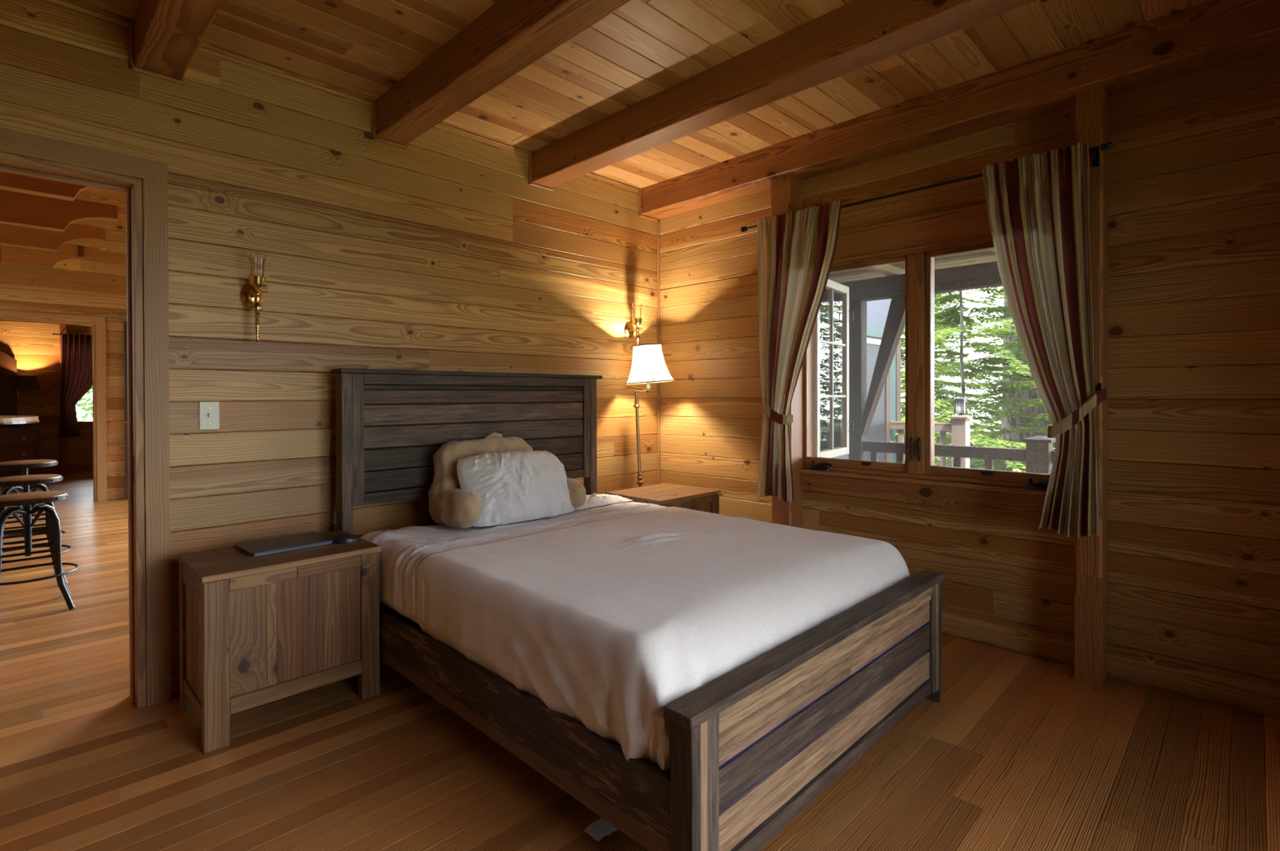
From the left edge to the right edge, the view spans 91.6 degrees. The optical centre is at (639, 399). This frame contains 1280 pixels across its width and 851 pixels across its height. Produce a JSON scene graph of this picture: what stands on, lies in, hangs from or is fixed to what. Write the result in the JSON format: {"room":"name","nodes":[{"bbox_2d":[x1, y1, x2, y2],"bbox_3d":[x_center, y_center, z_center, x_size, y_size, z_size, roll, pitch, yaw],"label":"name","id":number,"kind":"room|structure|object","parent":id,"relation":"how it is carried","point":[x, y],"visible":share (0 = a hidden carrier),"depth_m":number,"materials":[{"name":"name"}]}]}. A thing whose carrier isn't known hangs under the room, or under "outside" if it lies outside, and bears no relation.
{"room":"cabin bedroom","nodes":[
{"label":"cabin bedroom","id":0,"kind":"room"},
{"bbox_2d":[0,320,93,475],"bbox_3d":[-9.009,-0.553,9.475,0.140,3.670,5.785,0,1,45],"label":"wall","id":1,"kind":"structure","parent":0,"point":[36,350],"depth_m":9.41,"materials":[{"name":"brown wood"}]},
{"bbox_2d":[13,376,40,396],"bbox_3d":[-8.982,-0.186,9.131,0.384,0.300,0.290,0,1,45],"label":"wall lamp","id":2,"kind":"object","parent":1,"relation":"attached to","point":[22,383],"visible":1,"depth_m":9.01,"materials":[{"name":"brown"}]},
{"bbox_2d":[77,421,93,426],"bbox_3d":[-8.493,-0.260,9.962,0.150,1.364,1.080,0,1,45],"label":"windowsill","id":3,"kind":"structure","parent":1,"relation":"in","point":[81,424],"depth_m":9.73,"materials":[{"name":"brown wood"}]},
{"bbox_2d":[0,189,128,500],"bbox_3d":[-6.452,-0.544,6.941,0.140,3.670,5.785,0,1,45],"label":"wall","id":4,"kind":"structure","parent":0,"point":[96,286],"depth_m":7.13,"materials":[{"name":"brown wood"}]},
{"bbox_2d":[0,310,106,502],"bbox_3d":[-6.659,0.118,6.728,0.170,2.110,1.354,0,1,45],"label":"door frame","id":5,"kind":"structure","parent":4,"relation":"in","point":[98,324],"depth_m":7.10,"materials":[{"name":"brown wood"}]},
{"bbox_2d":[106,318,128,497],"bbox_3d":[-5.684,0.107,7.517,0.142,2.078,1.125,0,1,45],"label":"door frame","id":6,"kind":"structure","parent":4,"relation":"in","point":[125,322],"depth_m":7.22,"materials":[{"name":"brown wood"}]},
{"bbox_2d":[91,188,125,195],"bbox_3d":[-5.485,-2.435,5.966,9.795,0.120,5.785,0,1,45],"label":"ceiling","id":7,"kind":"structure","parent":0,"point":[97,189],"depth_m":7.13,"materials":[{"name":"brown wood"}]},
{"bbox_2d":[0,0,657,697],"bbox_3d":[-1.958,-0.081,2.478,0.140,2.780,5.805,0,1,45],"label":"wall","id":8,"kind":"structure","parent":0,"point":[439,253],"depth_m":2.83,"materials":[{"name":"brown wood"}]},
{"bbox_2d":[0,127,171,708],"bbox_3d":[-2.307,0.134,2.119,0.174,2.117,1.114,0,1,45],"label":"door frame","id":9,"kind":"structure","parent":8,"relation":"in","point":[144,182],"depth_m":2.41,"materials":[{"name":"brown wood"}]},
{"bbox_2d":[128,18,185,85],"bbox_3d":[-1.885,-1.354,2.435,0.016,0.192,0.174,0,1,45],"label":"trim","id":10,"kind":"structure","parent":8,"relation":"attached to","point":[131,67],"depth_m":2.38,"materials":[{"name":"brown wood"}]},
{"bbox_2d":[199,401,219,430],"bbox_3d":[-1.768,0.068,2.559,0.016,0.116,0.070,0,1,45],"label":"light switch","id":11,"kind":"object","parent":8,"relation":"attached to","point":[209,411],"visible":1,"depth_m":2.56,"materials":[{"name":"beige plastic"}]},
{"bbox_2d":[240,251,267,342],"bbox_3d":[-1.621,-0.428,2.627,0.126,0.382,0.086,0,1,45],"label":"wall sconce","id":12,"kind":"object","parent":8,"relation":"attached to","point":[251,295],"visible":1,"depth_m":2.61,"materials":[{"name":"gold metal"}]},
{"bbox_2d":[58,0,639,190],"bbox_3d":[-1.619,-1.445,2.704,0.014,0.016,4.580,0,1,45],"label":"trim","id":13,"kind":"structure","parent":8,"relation":"attached to","point":[74,2],"depth_m":2.79,"materials":[{"name":"brown wood"}]},
{"bbox_2d":[372,99,407,149],"bbox_3d":[-1.238,-1.360,3.088,0.016,0.192,0.174,0,1,45],"label":"trim","id":14,"kind":"structure","parent":8,"relation":"attached to","point":[374,138],"depth_m":3.03,"materials":[{"name":"brown wood"}]},
{"bbox_2d":[528,151,553,191],"bbox_3d":[-0.593,-1.365,3.739,0.016,0.192,0.174,0,1,45],"label":"trim","id":15,"kind":"structure","parent":8,"relation":"attached to","point":[531,183],"depth_m":3.68,"materials":[{"name":"brown wood"}]},
{"bbox_2d":[624,303,643,345],"bbox_3d":[-0.032,-0.459,4.230,0.126,0.382,0.086,0,1,45],"label":"wall sconce","id":16,"kind":"object","parent":8,"relation":"attached to","point":[628,329],"visible":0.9,"depth_m":4.22,"materials":[{"name":"gold metal"}]},
{"bbox_2d":[638,188,658,221],"bbox_3d":[0.061,-1.371,4.399,0.016,0.192,0.191,0,1,45],"label":"trim","id":17,"kind":"structure","parent":8,"relation":"attached to","point":[639,190],"depth_m":4.33,"materials":[{"name":"brown wood"}]},
{"bbox_2d":[657,221,660,484],"bbox_3d":[0.135,-0.052,4.479,0.016,2.446,0.016,0,1,45],"label":"trim","id":18,"kind":"structure","parent":8,"relation":"attached to","point":[658,222],"depth_m":4.47,"materials":[{"name":"brown wood"}]},
{"bbox_2d":[0,472,1279,850],"bbox_3d":[-3.947,1.241,4.475,14.100,0.120,5.785,0,1,45],"label":"floor","id":19,"kind":"structure","parent":0,"point":[1017,753],"depth_m":2.01,"materials":[{"name":"brown wood"}]},
{"bbox_2d":[0,351,17,427],"bbox_3d":[-9.374,0.226,8.911,0.060,1.880,0.660,0,1,45],"label":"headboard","id":20,"kind":"object","parent":19,"relation":"on","point":[8,365],"visible":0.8,"depth_m":9.05,"materials":[{"name":"brown wood"}]},
{"bbox_2d":[0,415,39,424],"bbox_3d":[-4.839,0.669,3.998,3.300,1.034,1.472,0,1,45],"label":"countertop","id":21,"kind":"structure","parent":19,"relation":"on","point":[4,420],"depth_m":5.00,"materials":[{"name":"brown wood"}]},
{"bbox_2d":[0,426,42,477],"bbox_3d":[-9.110,0.790,8.559,0.654,0.755,1.285,0,1,45],"label":"dresser","id":22,"kind":"object","parent":19,"relation":"on","point":[23,443],"visible":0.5,"depth_m":8.64,"materials":[{"name":"brown wood"}]},
{"bbox_2d":[0,459,66,546],"bbox_3d":[-4.363,0.817,4.423,0.424,0.745,0.424,0,1,45],"label":"bar stool","id":23,"kind":"object","parent":19,"relation":"on","point":[24,465],"visible":0.44,"depth_m":4.41,"materials":[{"name":"brown wood"}]},
{"bbox_2d":[0,474,71,584],"bbox_3d":[-3.909,0.845,3.971,0.424,0.693,0.424,0,1,45],"label":"bar stool","id":24,"kind":"object","parent":19,"relation":"on","point":[25,481],"visible":0.4,"depth_m":3.96,"materials":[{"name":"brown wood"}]},
{"bbox_2d":[0,491,79,609],"bbox_3d":[-3.456,0.868,3.520,0.424,0.650,0.424,0,1,45],"label":"bar stool","id":25,"kind":"object","parent":19,"relation":"on","point":[27,500],"visible":1,"depth_m":3.51,"materials":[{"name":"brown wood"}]},
{"bbox_2d":[58,324,68,475],"bbox_3d":[-8.803,0.011,9.515,0.100,2.300,0.085,0,1,45],"label":"timber post","id":26,"kind":"object","parent":19,"relation":"on","point":[62,328],"visible":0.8,"depth_m":9.48,"materials":[{"name":"brown wood"}]},
{"bbox_2d":[52,333,90,336],"bbox_3d":[-8.419,-0.982,9.834,0.184,0.040,1.268,0,1,45],"label":"curtain rod","id":27,"kind":"object","parent":26,"relation":"attached to","point":[53,334],"visible":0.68,"depth_m":9.47,"materials":[{"name":"black metal"}]},
{"bbox_2d":[57,333,92,437],"bbox_3d":[-8.600,-0.210,9.563,0.060,1.560,0.513,0,1,45],"label":"curtain","id":28,"kind":"object","parent":27,"relation":"hanging from","point":[76,373],"visible":0.91,"depth_m":9.51,"materials":[{"name":"brown fabric"}]},
{"bbox_2d":[177,530,381,754],"bbox_3d":[-1.400,0.889,2.439,0.432,0.597,0.597,0,1,45],"label":"nightstand","id":29,"kind":"object","parent":19,"relation":"on","point":[255,632],"visible":0.95,"depth_m":2.28,"materials":[{"name":"brown wood"}]},
{"bbox_2d":[234,532,332,556],"bbox_3d":[-1.431,0.583,2.514,0.226,0.016,0.302,0,0,42],"label":"laptop","id":30,"kind":"object","parent":29,"relation":"on","point":[293,542],"visible":1,"depth_m":2.48,"materials":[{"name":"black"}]},
{"bbox_2d":[331,533,358,543],"bbox_3d":[-1.220,0.569,2.572,0.074,0.039,0.098,0,1,45],"label":"computer mouse","id":31,"kind":"object","parent":29,"relation":"on","point":[341,538],"visible":1,"depth_m":2.55,"materials":[{"name":"black plastic"}]},
{"bbox_2d":[584,817,617,842],"bbox_3d":[-0.107,1.183,1.715,0.060,0.015,0.070,0,1,45],"label":"paper scrap","id":32,"kind":"object","parent":19,"relation":"on","point":[597,830],"visible":0.92,"depth_m":1.71,"materials":[{"name":"paper"}]},
{"bbox_2d":[330,368,944,850],"bbox_3d":[-0.104,0.522,2.632,2.119,1.322,1.546,0,1,45],"label":"bed","id":33,"kind":"object","parent":19,"relation":"on","point":[752,748],"visible":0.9,"depth_m":1.94,"materials":[{"name":"brown wood"}]},
{"bbox_2d":[380,603,418,625],"bbox_3d":[-0.127,0.767,2.667,1.730,0.288,1.350,0,1,45],"label":"mattress","id":34,"kind":"object","parent":33,"relation":"on","point":[380,603],"visible":0.02,"depth_m":2.64,"materials":[{"name":"fabric"}]},
{"bbox_2d":[360,502,626,609],"bbox_3d":[-0.613,0.707,3.138,0.425,0.280,1.513,0,1,45],"label":"fitted sheet","id":35,"kind":"object","parent":34,"relation":"on","point":[387,540],"visible":0.24,"depth_m":2.68,"materials":[{"name":"fabric"}]},
{"bbox_2d":[427,432,586,528],"bbox_3d":[-0.659,0.382,3.108,0.437,0.422,0.747,0,1,45],"label":"pillow","id":36,"kind":"object","parent":35,"relation":"on","point":[452,506],"visible":0.6,"depth_m":2.96,"materials":[{"name":"beige fabric"}]},
{"bbox_2d":[457,449,573,527],"bbox_3d":[-0.595,0.415,3.029,0.264,0.322,0.653,0,1,45],"label":"pillow","id":37,"kind":"object","parent":35,"relation":"on","point":[509,486],"visible":0.9,"depth_m":2.94,"materials":[{"name":"white fabric"}]},
{"bbox_2d":[573,493,631,510],"bbox_3d":[-0.283,0.559,3.554,0.278,0.058,0.447,0,1,45],"label":"pillow","id":38,"kind":"object","parent":35,"relation":"on","point":[594,500],"visible":0.64,"depth_m":3.51,"materials":[{"name":"fabric"}]},
{"bbox_2d":[382,502,670,622],"bbox_3d":[-0.387,0.712,2.924,0.382,0.272,1.519,0,1,45],"label":"sheet","id":39,"kind":"object","parent":34,"relation":"on","point":[402,561],"visible":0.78,"depth_m":2.54,"materials":[{"name":"fabric"}]},
{"bbox_2d":[415,506,910,773],"bbox_3d":[0.145,0.718,2.398,1.264,0.310,1.540,0,1,45],"label":"blanket","id":40,"kind":"object","parent":34,"relation":"on","point":[608,624],"visible":0.81,"depth_m":1.95,"materials":[{"name":"white fabric"}]},
{"bbox_2d":[625,343,675,487],"bbox_3d":[0.062,0.405,4.105,0.360,1.537,0.310,0,0,23],"label":"floor lamp","id":41,"kind":"object","parent":19,"relation":"on","point":[648,366],"visible":0.84,"depth_m":4.02,"materials":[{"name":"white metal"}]},
{"bbox_2d":[605,483,720,514],"bbox_3d":[0.148,0.876,3.909,0.472,0.597,0.560,0,1,45],"label":"nightstand","id":42,"kind":"object","parent":19,"relation":"on","point":[666,495],"visible":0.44,"depth_m":3.83,"materials":[{"name":"brown wood"}]},
{"bbox_2d":[770,174,802,528],"bbox_3d":[0.864,-0.056,3.672,0.132,2.462,0.134,0,1,45],"label":"timber post","id":43,"kind":"object","parent":19,"relation":"on","point":[786,192],"visible":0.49,"depth_m":3.63,"materials":[{"name":"brown wood"}]},
{"bbox_2d":[740,142,1113,231],"bbox_3d":[1.259,-0.998,3.121,1.794,0.080,0.080,0,1,45],"label":"curtain rod","id":44,"kind":"object","parent":43,"relation":"attached to","point":[1094,151],"visible":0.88,"depth_m":2.92,"materials":[{"name":"black metal"}]},
{"bbox_2d":[756,200,842,502],"bbox_3d":[0.867,-0.235,3.448,0.104,1.622,0.525,0,0,-40],"label":"curtain","id":45,"kind":"object","parent":44,"relation":"hanging from","point":[796,250],"visible":1,"depth_m":3.50,"materials":[{"name":"fabric"}]},
{"bbox_2d":[1074,85,1108,685],"bbox_3d":[1.910,-0.052,2.636,0.094,2.462,0.134,0,1,45],"label":"timber post","id":46,"kind":"object","parent":19,"relation":"on","point":[1091,106],"visible":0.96,"depth_m":2.58,"materials":[{"name":"brown wood"}]},
{"bbox_2d":[1094,382,1102,391],"bbox_3d":[1.872,-0.050,2.545,0.024,0.032,0.051,0,0,36],"label":"hook","id":47,"kind":"object","parent":46,"relation":"attached to","point":[1098,387],"visible":0.95,"depth_m":2.54,"materials":[{"name":"black metal"}]},
{"bbox_2d":[75,0,1209,188],"bbox_3d":[-0.073,-1.508,1.316,4.165,0.120,4.825,0,1,45],"label":"ceiling","id":48,"kind":"structure","parent":0,"point":[642,49],"depth_m":2.62,"materials":[{"name":"brown wood"}]},
{"bbox_2d":[133,0,223,79],"bbox_3d":[-0.411,-1.358,0.976,4.161,0.182,0.148,0,1,45],"label":"ceiling beam","id":49,"kind":"structure","parent":48,"relation":"attached to","point":[168,34],"depth_m":2.18,"materials":[{"name":"brown wood"}]},
{"bbox_2d":[375,0,631,145],"bbox_3d":[0.236,-1.364,1.628,4.161,0.182,0.148,0,1,45],"label":"ceiling beam","id":50,"kind":"structure","parent":48,"relation":"attached to","point":[509,36],"depth_m":2.41,"materials":[{"name":"brown wood"}]},
{"bbox_2d":[531,0,1035,187],"bbox_3d":[0.881,-1.370,2.280,4.161,0.182,0.148,0,1,45],"label":"ceiling beam","id":51,"kind":"structure","parent":48,"relation":"attached to","point":[857,34],"depth_m":2.56,"materials":[{"name":"brown wood"}]},
{"bbox_2d":[640,0,1279,219],"bbox_3d":[1.541,-1.375,2.946,4.161,0.182,0.196,0,1,45],"label":"ceiling beam","id":52,"kind":"structure","parent":48,"relation":"attached to","point":[1211,33],"depth_m":2.77,"materials":[{"name":"brown wood"}]},
{"bbox_2d":[827,249,996,283],"bbox_3d":[4.293,-1.371,3.297,8.550,0.120,3.855,0,1,45],"label":"ceiling","id":53,"kind":"structure","parent":0,"point":[986,255],"depth_m":6.11,"materials":[{"name":"wood"}]},
{"bbox_2d":[658,49,1279,719],"bbox_3d":[1.667,-0.094,3.078,4.165,2.780,0.150,0,1,45],"label":"wall","id":54,"kind":"structure","parent":0,"point":[1193,563],"depth_m":2.57,"materials":[{"name":"brown wood"}]},
{"bbox_2d":[800,202,1050,518],"bbox_3d":[1.637,-0.200,3.456,1.444,1.468,0.729,0,1,45],"label":"window","id":55,"kind":"structure","parent":54,"relation":"in","point":[917,241],"depth_m":3.25,"materials":[{"name":"brown wood"}]},
{"bbox_2d":[982,141,1106,537],"bbox_3d":[1.693,-0.237,2.638,0.441,1.612,0.105,0,1,45],"label":"curtain","id":56,"kind":"object","parent":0,"point":[1038,205],"visible":1,"depth_m":2.60,"materials":[{"name":"fabric"}]},
{"label":"outside","id":57,"kind":"structure","parent":0,"visible":0},
{"bbox_3d":[4.958,1.473,4.001,8.580,0.120,5.755,0,1,45],"label":"floor","id":58,"kind":"structure","parent":57,"visible":0},
{"bbox_2d":[848,300,866,461],"bbox_3d":[2.311,0.183,6.609,0.140,2.440,0.140,0,1,45],"label":"porch post","id":59,"kind":"object","parent":58,"relation":"on","point":[858,331],"visible":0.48,"depth_m":6.55,"materials":[{"name":"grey wood"}]},
{"bbox_2d":[861,295,905,436],"bbox_3d":[2.537,-0.321,6.381,0.500,1.429,0.120,0,1,45],"label":"knee brace","id":60,"kind":"object","parent":59,"relation":"attached to","point":[895,324],"visible":0.86,"depth_m":6.35,"materials":[{"name":"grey wood"}]},
{"bbox_2d":[840,261,1002,301],"bbox_3d":[4.662,-1.133,4.275,9.400,0.210,0.150,0,1,45],"label":"beam","id":61,"kind":"structure","parent":59,"relation":"on","point":[978,276],"depth_m":5.95,"materials":[{"name":"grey wood"}]},
{"bbox_2d":[863,248,995,275],"bbox_3d":[4.191,-1.271,3.329,8.740,0.076,3.755,0,1,45],"label":"rafters","id":62,"kind":"object","parent":61,"relation":"on","point":[887,269],"depth_m":6.11,"materials":[{"name":"wood"}]},
{"bbox_2d":[862,440,1026,470],"bbox_3d":[2.893,0.884,6.038,1.492,0.882,0.090,0,1,45],"label":"porch railing","id":63,"kind":"object","parent":59,"relation":"attached to","point":[991,454],"visible":0.39,"depth_m":5.88,"materials":[{"name":"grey wood"}]},
{"bbox_2d":[948,414,973,468],"bbox_3d":[4.081,0.790,7.929,0.220,1.200,0.220,0,1,45],"label":"newel post","id":64,"kind":"object","parent":58,"relation":"on","point":[960,436],"visible":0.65,"depth_m":7.86,"materials":[{"name":"brown wood"}]},
{"bbox_2d":[889,421,951,466],"bbox_3d":[3.729,0.808,8.278,0.790,1.000,0.090,0,1,45],"label":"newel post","id":65,"kind":"object","parent":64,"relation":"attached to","point":[900,426],"visible":0.33,"depth_m":8.07,"materials":[{"name":"brown wood"}]},
{"bbox_2d":[934,431,951,466],"bbox_3d":[4.075,0.821,8.463,0.090,0.970,0.875,0,0,-6],"label":"deck railing","id":66,"kind":"object","parent":64,"relation":"attached to","point":[935,431],"visible":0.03,"depth_m":8.42,"materials":[{"name":"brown wood"}]},
{"bbox_2d":[954,397,967,413],"bbox_3d":[4.079,0.080,7.925,0.120,0.216,0.120,0,1,45],"label":"lantern","id":67,"kind":"object","parent":64,"relation":"on","point":[960,402],"visible":1,"depth_m":7.89,"materials":[{"name":"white metal"}]},
{"bbox_2d":[1022,435,1055,474],"bbox_3d":[3.492,0.862,5.445,0.220,1.090,0.220,0,1,45],"label":"newel post","id":68,"kind":"object","parent":58,"relation":"on","point":[1038,451],"visible":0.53,"depth_m":5.38,"materials":[{"name":"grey wood"}]},
{"bbox_3d":[5.536,0.195,3.414,0.140,2.440,0.140,0,1,45],"label":"porch post","id":69,"kind":"object","parent":58,"relation":"on","visible":0},
{"bbox_2d":[1051,450,1054,463],"bbox_3d":[4.522,0.890,4.424,2.709,0.882,0.090,0,1,45],"label":"porch railing","id":70,"kind":"object","parent":69,"relation":"attached to","point":[1053,451],"visible":0.06,"depth_m":5.34,"materials":[{"name":"brown wood"}]},
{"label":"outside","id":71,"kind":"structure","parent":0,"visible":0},
{"bbox_2d":[936,421,1053,462],"bbox_3d":[7.012,2.343,14.190,90.000,0.100,90.000,0,1,45],"label":"ground","id":72,"kind":"structure","parent":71,"point":[970,421],"depth_m":45.57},
{"bbox_2d":[75,386,93,422],"bbox_3d":[-10.952,0.026,12.810,4.441,4.648,4.414,0,1,45],"label":"leafy tree","id":73,"kind":"object","parent":72,"relation":"on","point":[83,405],"visible":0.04,"depth_m":12.15,"materials":[{"name":"green plant"}]},
{"bbox_2d":[900,289,1001,469],"bbox_3d":[8.136,-1.506,17.830,6.449,8.422,6.402,0,0,22],"label":"conifer tree","id":74,"kind":"object","parent":72,"relation":"on","point":[944,396],"visible":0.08,"depth_m":17.80,"materials":[{"name":"green plant"}]},
{"bbox_2d":[900,294,1002,468],"bbox_3d":[9.923,-1.768,21.147,6.449,8.950,6.402,0,0,-21],"label":"conifer tree","id":75,"kind":"object","parent":72,"relation":"on","point":[956,343],"visible":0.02,"depth_m":20.51,"materials":[{"name":"green plant"}]},
{"bbox_2d":[900,288,1003,465],"bbox_3d":[6.180,-2.494,14.581,6.076,10.466,5.661,0,0,-13],"label":"conifer tree","id":76,"kind":"object","parent":72,"relation":"on","point":[968,300],"visible":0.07,"depth_m":13.73,"materials":[{"name":"green plant"}]},
{"bbox_2d":[889,288,1055,472],"bbox_3d":[5.347,-1.696,10.377,6.402,8.966,6.449,0,0,-30],"label":"conifer tree","id":77,"kind":"object","parent":72,"relation":"on","point":[957,311],"visible":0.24,"depth_m":10.30,"materials":[{"name":"green plant"}]},
{"bbox_2d":[957,288,1003,337],"bbox_3d":[10.361,-6.732,16.775,3.373,18.000,3.430,0,0,-40],"label":"conifer tree","id":78,"kind":"object","parent":72,"relation":"on","point":[990,322],"visible":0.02,"depth_m":16.71,"materials":[{"name":"green plant"}]},
{"bbox_2d":[934,286,1049,472],"bbox_3d":[7.168,-6.691,11.492,3.373,18.000,3.430,0,0,-40],"label":"conifer tree","id":79,"kind":"object","parent":72,"relation":"on","point":[1006,422],"visible":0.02,"depth_m":11.28,"materials":[{"name":"green plant"}]},
{"bbox_2d":[934,293,1052,468],"bbox_3d":[8.746,-2.546,14.708,5.661,10.564,6.076,0,0,17],"label":"conifer tree","id":80,"kind":"object","parent":72,"relation":"on","point":[972,464],"visible":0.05,"depth_m":14.62,"materials":[{"name":"green plant"}]},
{"bbox_2d":[937,286,1055,471],"bbox_3d":[7.944,-1.873,10.755,6.402,9.341,6.449,0,0,-4],"label":"conifer tree","id":81,"kind":"object","parent":72,"relation":"on","point":[1039,420],"visible":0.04,"depth_m":10.87,"materials":[{"name":"green plant"}]},
{"bbox_2d":[955,297,1053,443],"bbox_3d":[12.517,-2.528,18.839,5.661,10.446,6.076,0,0,11],"label":"conifer tree","id":82,"kind":"object","parent":72,"relation":"on","point":[996,302],"visible":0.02,"depth_m":19.16,"materials":[{"name":"green plant"}]},
{"bbox_3d":[-7.566,-0.521,3.874,9.795,3.670,0.140,0,1,45],"label":"wall","id":83,"kind":"structure","parent":0,"visible":0},
{"bbox_2d":[0,243,94,268],"bbox_3d":[-6.809,-1.446,5.412,0.100,0.255,3.118,0,1,45],"label":"beam","id":84,"kind":"structure","parent":83,"relation":"attached to","point":[14,255],"depth_m":6.21,"materials":[{"name":"brown wood"}]},
{"bbox_2d":[0,171,95,200],"bbox_3d":[-4.607,-1.437,3.230,0.100,0.255,3.118,0,1,45],"label":"beam","id":85,"kind":"structure","parent":83,"relation":"attached to","point":[12,182],"depth_m":3.97,"materials":[{"name":"brown wood"}]},
{"bbox_2d":[0,223,105,251],"bbox_3d":[-6.063,-1.443,4.673,0.100,0.255,3.118,0,1,45],"label":"beam","id":86,"kind":"structure","parent":83,"relation":"attached to","point":[15,236],"depth_m":5.47,"materials":[{"name":"brown wood"}]},
{"bbox_2d":[0,189,117,231],"bbox_3d":[-5.388,-1.440,4.005,0.100,0.255,3.118,0,1,45],"label":"beam","id":87,"kind":"structure","parent":83,"relation":"attached to","point":[18,209],"depth_m":4.78,"materials":[{"name":"brown wood"}]},
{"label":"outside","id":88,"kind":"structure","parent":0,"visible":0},
{"bbox_2d":[831,298,900,462],"bbox_3d":[1.564,0.051,7.098,0.630,4.200,5.395,0,1,45],"label":"house wing","id":89,"kind":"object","parent":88,"point":[887,411],"visible":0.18,"depth_m":8.40,"materials":[{"name":"blue"}]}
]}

